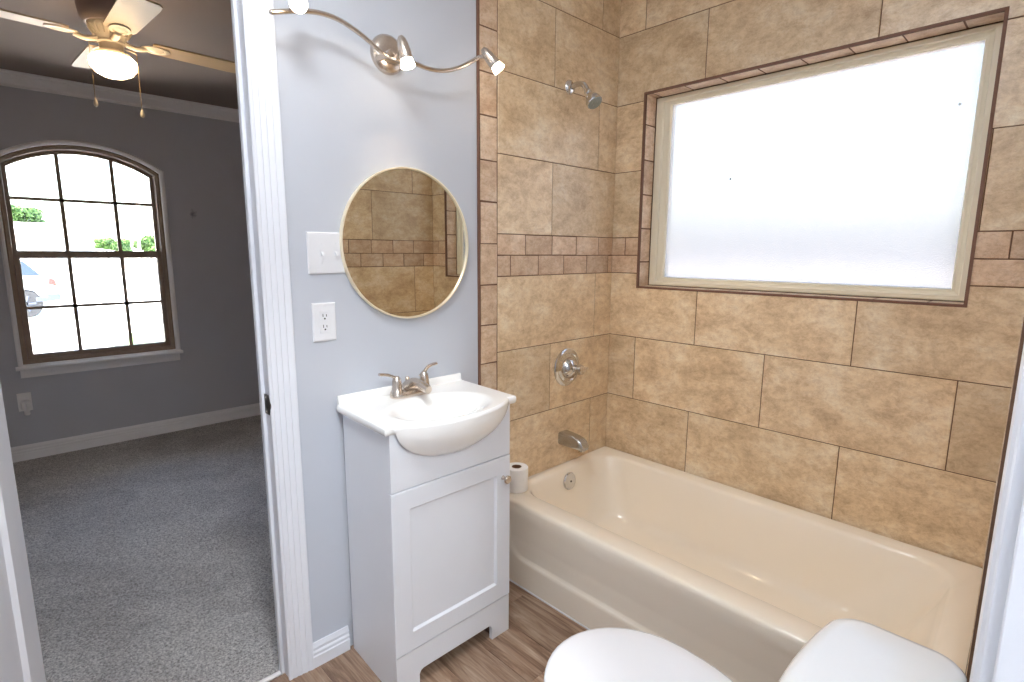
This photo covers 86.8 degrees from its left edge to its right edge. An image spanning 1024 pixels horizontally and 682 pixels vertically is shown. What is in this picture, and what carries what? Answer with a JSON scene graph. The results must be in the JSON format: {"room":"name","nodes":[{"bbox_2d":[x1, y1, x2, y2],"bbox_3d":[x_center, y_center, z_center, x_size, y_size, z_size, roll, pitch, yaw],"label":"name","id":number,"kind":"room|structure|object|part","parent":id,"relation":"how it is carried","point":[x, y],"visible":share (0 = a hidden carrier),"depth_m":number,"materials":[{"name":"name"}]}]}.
{"room":"bathroom","nodes":[
{"label":"bathroom","id":0,"kind":"room"},
{"bbox_2d":[0,0,237,108],"bbox_3d":[-1.929,-1.548,2.433,4.440,0.120,3.154,-9,13,-43],"label":"ceiling","id":1,"kind":"structure","parent":0,"point":[204,27],"depth_m":2.87,"materials":[{"name":"paint"}]},
{"bbox_2d":[0,0,235,117],"bbox_3d":[-1.757,-1.244,2.381,0.856,0.462,0.856,0,9,-1],"label":"ceiling fan","id":2,"kind":"object","parent":1,"relation":"hanging from","point":[111,23],"visible":0.99,"depth_m":2.30,"materials":[{"name":"beige paint"}]},
{"bbox_3d":[-1.996,-1.282,2.113,0.409,0.018,0.137,-9,13,-43],"label":"blade","id":3,"kind":"part","parent":2,"relation":"part of","materials":[{"name":"beige wood"}]},
{"bbox_3d":[-2.015,-1.363,2.605,0.137,0.018,0.409,-9,13,-43],"label":"blade","id":4,"kind":"part","parent":2,"relation":"part of","materials":[{"name":"beige wood"}]},
{"bbox_3d":[-1.786,-1.162,2.328,0.004,0.238,0.044,4,10,23],"label":"pull chain","id":5,"kind":"part","parent":2,"relation":"part of","materials":[{"name":"gold metal"}]},
{"bbox_3d":[-1.756,-1.343,2.365,0.165,0.064,0.164,-9,13,-43],"label":"vented motor","id":6,"kind":"part","parent":2,"relation":"part of","materials":[{"name":"beige paint"}]},
{"bbox_3d":[-1.757,-1.207,2.387,0.178,0.089,0.178,-9,13,-43],"label":"lamp shade","id":7,"kind":"part","parent":2,"relation":"part of","materials":[{"name":"white glass"}]},
{"bbox_3d":[-1.498,-1.282,2.131,0.137,0.018,0.409,-9,13,-43],"label":"blade","id":8,"kind":"part","parent":2,"relation":"part of","materials":[{"name":"beige wood"}]},
{"bbox_3d":[-1.709,-1.177,2.448,0.003,0.248,0.045,8,12,40],"label":"pull chain","id":9,"kind":"part","parent":2,"relation":"part of","materials":[{"name":"gold metal"}]},
{"bbox_3d":[-1.516,-1.363,2.623,0.409,0.018,0.137,-9,13,-43],"label":"blade","id":10,"kind":"part","parent":2,"relation":"part of","materials":[{"name":"beige wood"}]},
{"bbox_2d":[0,85,259,446],"bbox_3d":[-2.973,-0.443,3.709,4.440,2.487,0.160,-9,13,-43],"label":"wall","id":11,"kind":"structure","parent":0,"point":[199,158],"depth_m":4.02,"materials":[{"name":"paint"}]},
{"bbox_2d":[16,392,32,411],"bbox_3d":[-3.180,0.398,3.532,0.070,0.120,0.008,-9,13,-43],"label":"bedroom outlet","id":12,"kind":"object","parent":11,"relation":"attached to","point":[21,396],"visible":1,"depth_m":3.52,"materials":[{"name":"paint"}]},
{"bbox_2d":[20,400,31,415],"bbox_3d":[-3.161,0.433,3.523,0.054,0.100,0.044,-9,13,-43],"label":"plug","id":13,"kind":"object","parent":12,"relation":"attached to","point":[26,405],"visible":1,"depth_m":3.51,"materials":[{"name":"paint"}]},
{"bbox_2d":[0,140,183,377],"bbox_3d":[-2.887,-0.567,3.726,0.941,1.532,0.186,-9,13,-43],"label":"window","id":14,"kind":"structure","parent":11,"relation":"in","point":[30,364],"depth_m":3.70,"materials":[{"name":"brown wood"}]},
{"bbox_3d":[-2.911,-0.927,3.698,0.808,0.701,0.025,-9,13,-43],"label":"sash","id":15,"kind":"part","parent":14,"relation":"part of","materials":[{"name":"glass"}]},
{"bbox_3d":[-2.896,-0.273,3.785,0.808,0.704,0.030,-9,13,-43],"label":"sash","id":16,"kind":"part","parent":14,"relation":"part of","materials":[{"name":"brown metal"}]},
{"bbox_3d":[-2.856,0.156,3.808,0.941,0.078,0.086,-9,13,-43],"label":"sill","id":17,"kind":"part","parent":14,"relation":"part of","materials":[{"name":"paint"}]},
{"bbox_2d":[0,69,238,122],"bbox_3d":[-2.887,-1.615,3.432,4.200,0.082,0.070,-9,13,-43],"label":"crown molding","id":18,"kind":"structure","parent":11,"relation":"attached to","point":[9,78],"depth_m":3.63,"materials":[{"name":"paint"}]},
{"bbox_2d":[11,403,260,462],"bbox_3d":[-2.918,0.692,3.832,4.200,0.100,0.016,-9,13,-43],"label":"baseboard","id":19,"kind":"structure","parent":11,"relation":"attached to","point":[74,443],"depth_m":3.94,"materials":[{"name":"paint"}]},
{"bbox_2d":[273,0,620,645],"bbox_3d":[-0.510,-0.210,1.781,3.060,2.680,0.064,-9,13,-43],"label":"wall","id":20,"kind":"structure","parent":0,"point":[529,169],"depth_m":2.02,"materials":[{"name":"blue paint"}]},
{"bbox_2d":[0,382,45,681],"bbox_3d":[-0.948,0.183,0.945,0.106,2.048,0.616,-6,11,-32],"label":"door","id":21,"kind":"structure","parent":20,"relation":"in","point":[21,659],"depth_m":1.17,"materials":[{"name":"white paint"}]},
{"bbox_2d":[230,0,313,679],"bbox_3d":[-0.949,0.063,1.404,0.781,2.160,0.096,-9,13,-43],"label":"door frame","id":22,"kind":"structure","parent":20,"relation":"attached to","point":[254,36],"depth_m":1.59,"materials":[{"name":"white paint"}]},
{"bbox_2d":[264,394,270,414],"bbox_3d":[-0.730,0.191,1.618,0.006,0.060,0.042,-9,13,-43],"label":"strike plate","id":23,"kind":"object","parent":22,"relation":"attached to","point":[266,397],"visible":1,"depth_m":1.62,"materials":[{"name":"brown metal"}]},
{"bbox_2d":[311,302,336,341],"bbox_3d":[-0.586,-0.059,1.692,0.076,0.120,0.010,-9,13,-43],"label":"wall outlet","id":24,"kind":"object","parent":20,"relation":"attached to","point":[323,314],"visible":1,"depth_m":1.69,"materials":[{"name":"white plastic"}]},
{"bbox_2d":[319,311,330,332],"bbox_3d":[-0.584,-0.059,1.690,0.034,0.069,0.003,-9,13,-43],"label":"receptacle","id":25,"kind":"object","parent":24,"relation":"attached to","point":[324,316],"depth_m":1.69,"materials":[{"name":"white plastic"}]},
{"bbox_2d":[306,232,344,273],"bbox_3d":[-0.570,-0.271,1.666,0.118,0.126,0.017,-9,13,-43],"label":"switch plate","id":26,"kind":"object","parent":20,"relation":"attached to","point":[323,248],"visible":1,"depth_m":1.66,"materials":[{"name":"white plastic"}]},
{"bbox_2d":[313,625,349,668],"bbox_3d":[-0.617,1.043,1.846,0.130,0.086,0.014,-9,13,-43],"label":"baseboard","id":27,"kind":"structure","parent":20,"relation":"attached to","point":[325,649],"depth_m":1.84,"materials":[{"name":"white paint"}]},
{"bbox_2d":[269,0,503,74],"bbox_3d":[-0.352,-0.899,1.659,0.764,0.145,0.177,-9,13,-43],"label":"vanity light","id":28,"kind":"object","parent":20,"relation":"attached to","point":[390,55],"visible":1,"depth_m":1.68,"materials":[{"name":"silver metal"}]},
{"bbox_3d":[-0.551,-0.867,1.389,0.045,0.046,0.045,-9,13,-43],"label":"bulb","id":29,"kind":"part","parent":28,"relation":"part of","materials":[{"name":"white glass"}]},
{"bbox_3d":[-0.393,-0.879,1.668,0.024,0.026,0.078,-9,13,-43],"label":"post","id":30,"kind":"part","parent":28,"relation":"part of","materials":[{"name":"silver metal"}]},
{"bbox_3d":[-0.313,-0.840,1.629,0.044,0.037,0.044,-9,13,-43],"label":"bulb","id":31,"kind":"part","parent":28,"relation":"part of","materials":[{"name":"white glass"}]},
{"bbox_3d":[-0.047,-0.939,1.857,0.046,0.046,0.045,-9,13,-43],"label":"bulb","id":32,"kind":"part","parent":28,"relation":"part of","materials":[{"name":"white glass"}]},
{"bbox_2d":[339,167,468,317],"bbox_3d":[-0.353,-0.333,1.864,0.511,0.511,0.018,-9,13,-43],"label":"round mirror","id":33,"kind":"object","parent":20,"relation":"attached to","point":[403,237],"visible":1,"depth_m":1.85,"materials":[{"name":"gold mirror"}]},
{"bbox_2d":[554,348,587,385],"bbox_3d":[0.291,0.129,2.507,0.178,0.178,0.101,-9,13,-43],"label":"shower valve","id":34,"kind":"object","parent":20,"relation":"attached to","point":[567,367],"visible":1,"depth_m":2.50,"materials":[{"name":"silver metal"}]},
{"bbox_3d":[0.320,0.131,2.491,0.070,0.050,0.039,-9,13,-43],"label":"lever handle","id":35,"kind":"part","parent":34,"relation":"part of","materials":[{"name":"silver metal"}]},
{"bbox_2d":[558,430,587,451],"bbox_3d":[0.290,0.470,2.534,0.062,0.070,0.143,-9,13,-43],"label":"tub spout","id":36,"kind":"object","parent":20,"relation":"attached to","point":[567,438],"visible":1,"depth_m":2.51,"materials":[{"name":"silver metal"}]},
{"bbox_2d":[565,80,601,108],"bbox_3d":[0.302,-1.041,2.270,0.068,0.143,0.174,-8,12,-40],"label":"sprayer","id":37,"kind":"object","parent":20,"relation":"attached to","point":[593,100],"visible":1,"depth_m":2.25,"materials":[{"name":"silver metal"}]},
{"bbox_3d":[0.287,-1.070,2.289,0.027,0.060,0.112,-7,12,-39],"label":"arm","id":38,"kind":"part","parent":37,"relation":"part of","materials":[{"name":"silver metal"}]},
{"bbox_2d":[13,415,966,681],"bbox_3d":[-0.727,1.155,1.599,4.200,0.064,6.360,-9,13,-43],"label":"floor","id":39,"kind":"structure","parent":0,"point":[149,558],"depth_m":2.30,"materials":[{"name":"grey carpet"}]},
{"bbox_2d":[258,671,280,681],"bbox_3d":[-0.974,1.125,1.587,0.603,0.007,0.014,-9,13,-43],"label":"threshold","id":40,"kind":"object","parent":39,"relation":"on","point":[278,673],"visible":0.83,"depth_m":1.76,"materials":[{"name":"paint"}]},
{"bbox_2d":[343,404,510,681],"bbox_3d":[-0.271,0.650,1.867,0.488,0.858,0.336,-9,13,-43],"label":"vanity cabinet","id":41,"kind":"object","parent":39,"relation":"on","point":[429,535],"visible":0.81,"depth_m":1.73,"materials":[{"name":"white wood"}]},
{"bbox_2d":[337,373,515,455],"bbox_3d":[-0.253,0.255,1.792,0.531,0.162,0.401,-9,13,-43],"label":"sink","id":42,"kind":"object","parent":41,"relation":"in","point":[457,414],"visible":0.97,"depth_m":1.73,"materials":[{"name":"white ceramic"}]},
{"bbox_2d":[378,362,437,398],"bbox_3d":[-0.323,0.142,1.837,0.237,0.098,0.143,-9,13,-43],"label":"sink faucet","id":43,"kind":"object","parent":42,"relation":"on","point":[412,387],"visible":1,"depth_m":1.82,"materials":[{"name":"silver metal"}]},
{"bbox_3d":[-0.406,0.123,1.804,0.078,0.043,0.032,-9,13,-43],"label":"lever","id":44,"kind":"part","parent":43,"relation":"part of","materials":[{"name":"silver metal"}]},
{"bbox_3d":[-0.388,0.149,1.825,0.046,0.063,0.046,-9,13,-43],"label":"handle","id":45,"kind":"part","parent":43,"relation":"part of","materials":[{"name":"silver metal"}]},
{"bbox_3d":[-0.349,0.175,1.869,0.158,0.021,0.058,-9,13,-43],"label":"plate","id":46,"kind":"part","parent":43,"relation":"part of","materials":[{"name":"silver metal"}]},
{"bbox_3d":[-0.323,0.154,1.838,0.047,0.056,0.143,-9,13,-43],"label":"spout","id":47,"kind":"part","parent":43,"relation":"part of","materials":[{"name":"silver metal"}]},
{"bbox_3d":[-0.308,0.137,1.901,0.046,0.063,0.046,-9,13,-43],"label":"handle","id":48,"kind":"part","parent":43,"relation":"part of","materials":[{"name":"silver metal"}]},
{"bbox_3d":[-0.293,0.103,1.914,0.031,0.046,0.080,8,12,40],"label":"lever","id":49,"kind":"part","parent":43,"relation":"part of","materials":[{"name":"silver metal"}]},
{"bbox_3d":[-0.184,0.330,1.718,0.475,0.176,0.016,-9,13,-43],"label":"panel","id":50,"kind":"part","parent":41,"relation":"part of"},
{"bbox_3d":[-0.185,0.683,1.775,0.477,0.532,0.018,-9,13,-43],"label":"door","id":51,"kind":"part","parent":41,"relation":"part of","materials":[{"name":"white wood"}]},
{"bbox_3d":[-0.021,0.476,1.866,0.029,0.029,0.030,-9,13,-43],"label":"knob","id":52,"kind":"part","parent":41,"relation":"part of","materials":[{"name":"silver metal"}]},
{"bbox_2d":[509,446,981,681],"bbox_3d":[0.739,0.872,2.052,0.790,0.373,1.546,-9,13,-43],"label":"bathtub","id":53,"kind":"object","parent":39,"relation":"on","point":[739,580],"visible":0.85,"depth_m":2.01,"materials":[{"name":"beige ceramic"}]},
{"bbox_2d":[510,462,527,492],"bbox_3d":[0.020,0.585,2.317,0.099,0.100,0.099,-9,13,-43],"label":"toilet paper roll","id":54,"kind":"object","parent":53,"relation":"on","point":[518,471],"visible":0.84,"depth_m":2.28,"materials":[{"name":"paper"}]},
{"bbox_3d":[0.273,0.664,2.564,0.082,0.082,0.023,-9,13,-43],"label":"overflow plate","id":55,"kind":"part","parent":53,"relation":"part of","materials":[{"name":"silver metal"}]},
{"bbox_2d":[544,619,966,681],"bbox_3d":[0.377,0.865,1.089,0.422,0.694,0.726,-9,13,-43],"label":"toilet","id":56,"kind":"object","parent":39,"relation":"on","point":[843,650],"visible":1,"depth_m":1.01,"materials":[{"name":"white ceramic"}]},
{"bbox_3d":[0.289,0.770,1.166,0.389,0.020,0.470,-9,13,-43],"label":"seat lid","id":57,"kind":"part","parent":56,"relation":"part of","materials":[{"name":"white plastic"}]},
{"bbox_3d":[0.554,0.573,0.856,0.422,0.042,0.219,-9,13,-43],"label":"tank lid","id":58,"kind":"part","parent":56,"relation":"part of","materials":[{"name":"white ceramic"}]},
{"bbox_2d":[605,0,1023,662],"bbox_3d":[1.733,-0.160,1.552,0.172,2.680,3.400,-9,13,-43],"label":"wall","id":59,"kind":"structure","parent":0,"point":[883,416],"depth_m":2.05,"materials":[{"name":"beige tile"}]},
{"bbox_3d":[1.032,-0.619,2.100,0.012,0.887,1.235,-9,13,-43],"label":"edge trim","id":60,"kind":"part","parent":59,"relation":"part of","materials":[{"name":"brown tile"}]},
{"bbox_2d":[649,22,1002,301],"bbox_3d":[1.117,-0.632,2.180,0.074,0.862,1.210,-9,13,-43],"label":"window","id":61,"kind":"structure","parent":59,"relation":"in","point":[860,174],"depth_m":2.05,"materials":[{"name":"beige glass"}]},
{"bbox_2d":[966,312,1023,681],"bbox_3d":[0.582,-0.002,0.557,2.912,2.680,0.208,-9,13,-43],"label":"wall","id":62,"kind":"structure","parent":0,"point":[1021,339],"depth_m":1.06,"materials":[{"name":"blue paint"}]},
{"bbox_2d":[969,345,1023,681],"bbox_3d":[0.105,0.289,0.089,0.974,2.152,0.135,-9,13,-43],"label":"door frame","id":63,"kind":"structure","parent":62,"relation":"attached to","point":[998,656],"depth_m":0.41,"materials":[{"name":"white paint"}]},
{"label":"outside","id":64,"kind":"structure","parent":0,"visible":0},
{"bbox_2d":[29,269,162,352],"bbox_3d":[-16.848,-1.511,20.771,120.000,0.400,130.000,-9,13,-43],"label":"ground","id":65,"kind":"structure","parent":64,"point":[53,329],"depth_m":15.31,"materials":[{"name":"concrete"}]},
{"bbox_2d":[11,204,45,222],"bbox_3d":[-51.618,-11.269,56.984,4.305,6.737,4.276,-9,13,-43],"label":"tree","id":66,"kind":"object","parent":65,"relation":"on","point":[19,214],"visible":0.49,"depth_m":56.03,"materials":[{"name":"green plant"}]},
{"bbox_2d":[20,259,60,316],"bbox_3d":[-14.525,-1.356,13.633,4.680,1.640,1.840,-9,13,-43],"label":"parked car","id":67,"kind":"object","parent":65,"relation":"on","point":[35,279],"visible":0.46,"depth_m":14.31,"materials":[{"name":"silver metal"}]},
{"bbox_3d":[-13.518,-1.808,13.399,2.770,0.480,0.158,-9,13,-43],"label":"glass","id":68,"kind":"part","parent":67,"relation":"part of","materials":[{"name":"blue glass"}]},
{"bbox_2d":[48,278,55,285],"bbox_3d":[-12.372,-1.587,14.551,0.170,0.220,0.190,-9,13,-43],"label":"tail light","id":69,"kind":"object","parent":67,"relation":"attached to","point":[51,282],"depth_m":14.48,"materials":[{"name":"red plastic"}]},
{"bbox_2d":[13,222,156,270],"bbox_3d":[-41.352,-8.846,50.505,26.600,4.150,13.600,-9,13,-43],"label":"house","id":70,"kind":"structure","parent":65,"relation":"on","point":[30,236],"depth_m":46.70,"materials":[{"name":"white"}]},
{"bbox_3d":[-37.615,-7.240,45.952,3.400,2.500,0.080,-9,13,-43],"label":"garage door","id":71,"kind":"part","parent":70,"relation":"part of","materials":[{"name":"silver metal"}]},
{"bbox_2d":[93,236,116,279],"bbox_3d":[-23.762,-4.853,31.724,1.136,2.573,1.163,-9,13,-43],"label":"tree","id":72,"kind":"object","parent":65,"relation":"on","point":[106,244],"visible":0.99,"depth_m":31.50,"materials":[{"name":"green plant"}]},
{"bbox_2d":[113,237,132,264],"bbox_3d":[-25.019,-5.340,34.660,1.305,2.568,1.243,-9,13,-43],"label":"tree","id":73,"kind":"object","parent":65,"relation":"on","point":[126,242],"visible":0.43,"depth_m":34.52,"materials":[{"name":"green plant"}]},
{"bbox_2d":[122,195,145,278],"bbox_3d":[-22.568,-6.241,32.683,1.200,5.000,0.171,-9,13,-43],"label":"utility pole","id":74,"kind":"object","parent":65,"relation":"on","point":[134,198],"visible":0.85,"depth_m":32.61,"materials":[{"name":"grey"}]},
{"bbox_3d":[-22.568,-6.241,32.683,0.180,5.000,0.171,-9,13,-43],"label":"post","id":75,"kind":"part","parent":74,"relation":"part of","materials":[{"name":"grey"}]},
{"bbox_2d":[111,328,163,345],"bbox_3d":[-5.176,-0.436,13.302,7.760,0.030,2.146,-8,12,-40],"label":"lawn","id":76,"kind":"structure","parent":65,"relation":"on","point":[153,334],"depth_m":10.92,"materials":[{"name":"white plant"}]},
{"bbox_2d":[132,234,155,275],"bbox_3d":[-25.105,-5.939,37.330,1.854,2.883,1.727,-2,10,-11],"label":"tree","id":77,"kind":"object","parent":65,"relation":"on","point":[147,242],"visible":0.7,"depth_m":36.91,"materials":[{"name":"green plant"}]}
]}

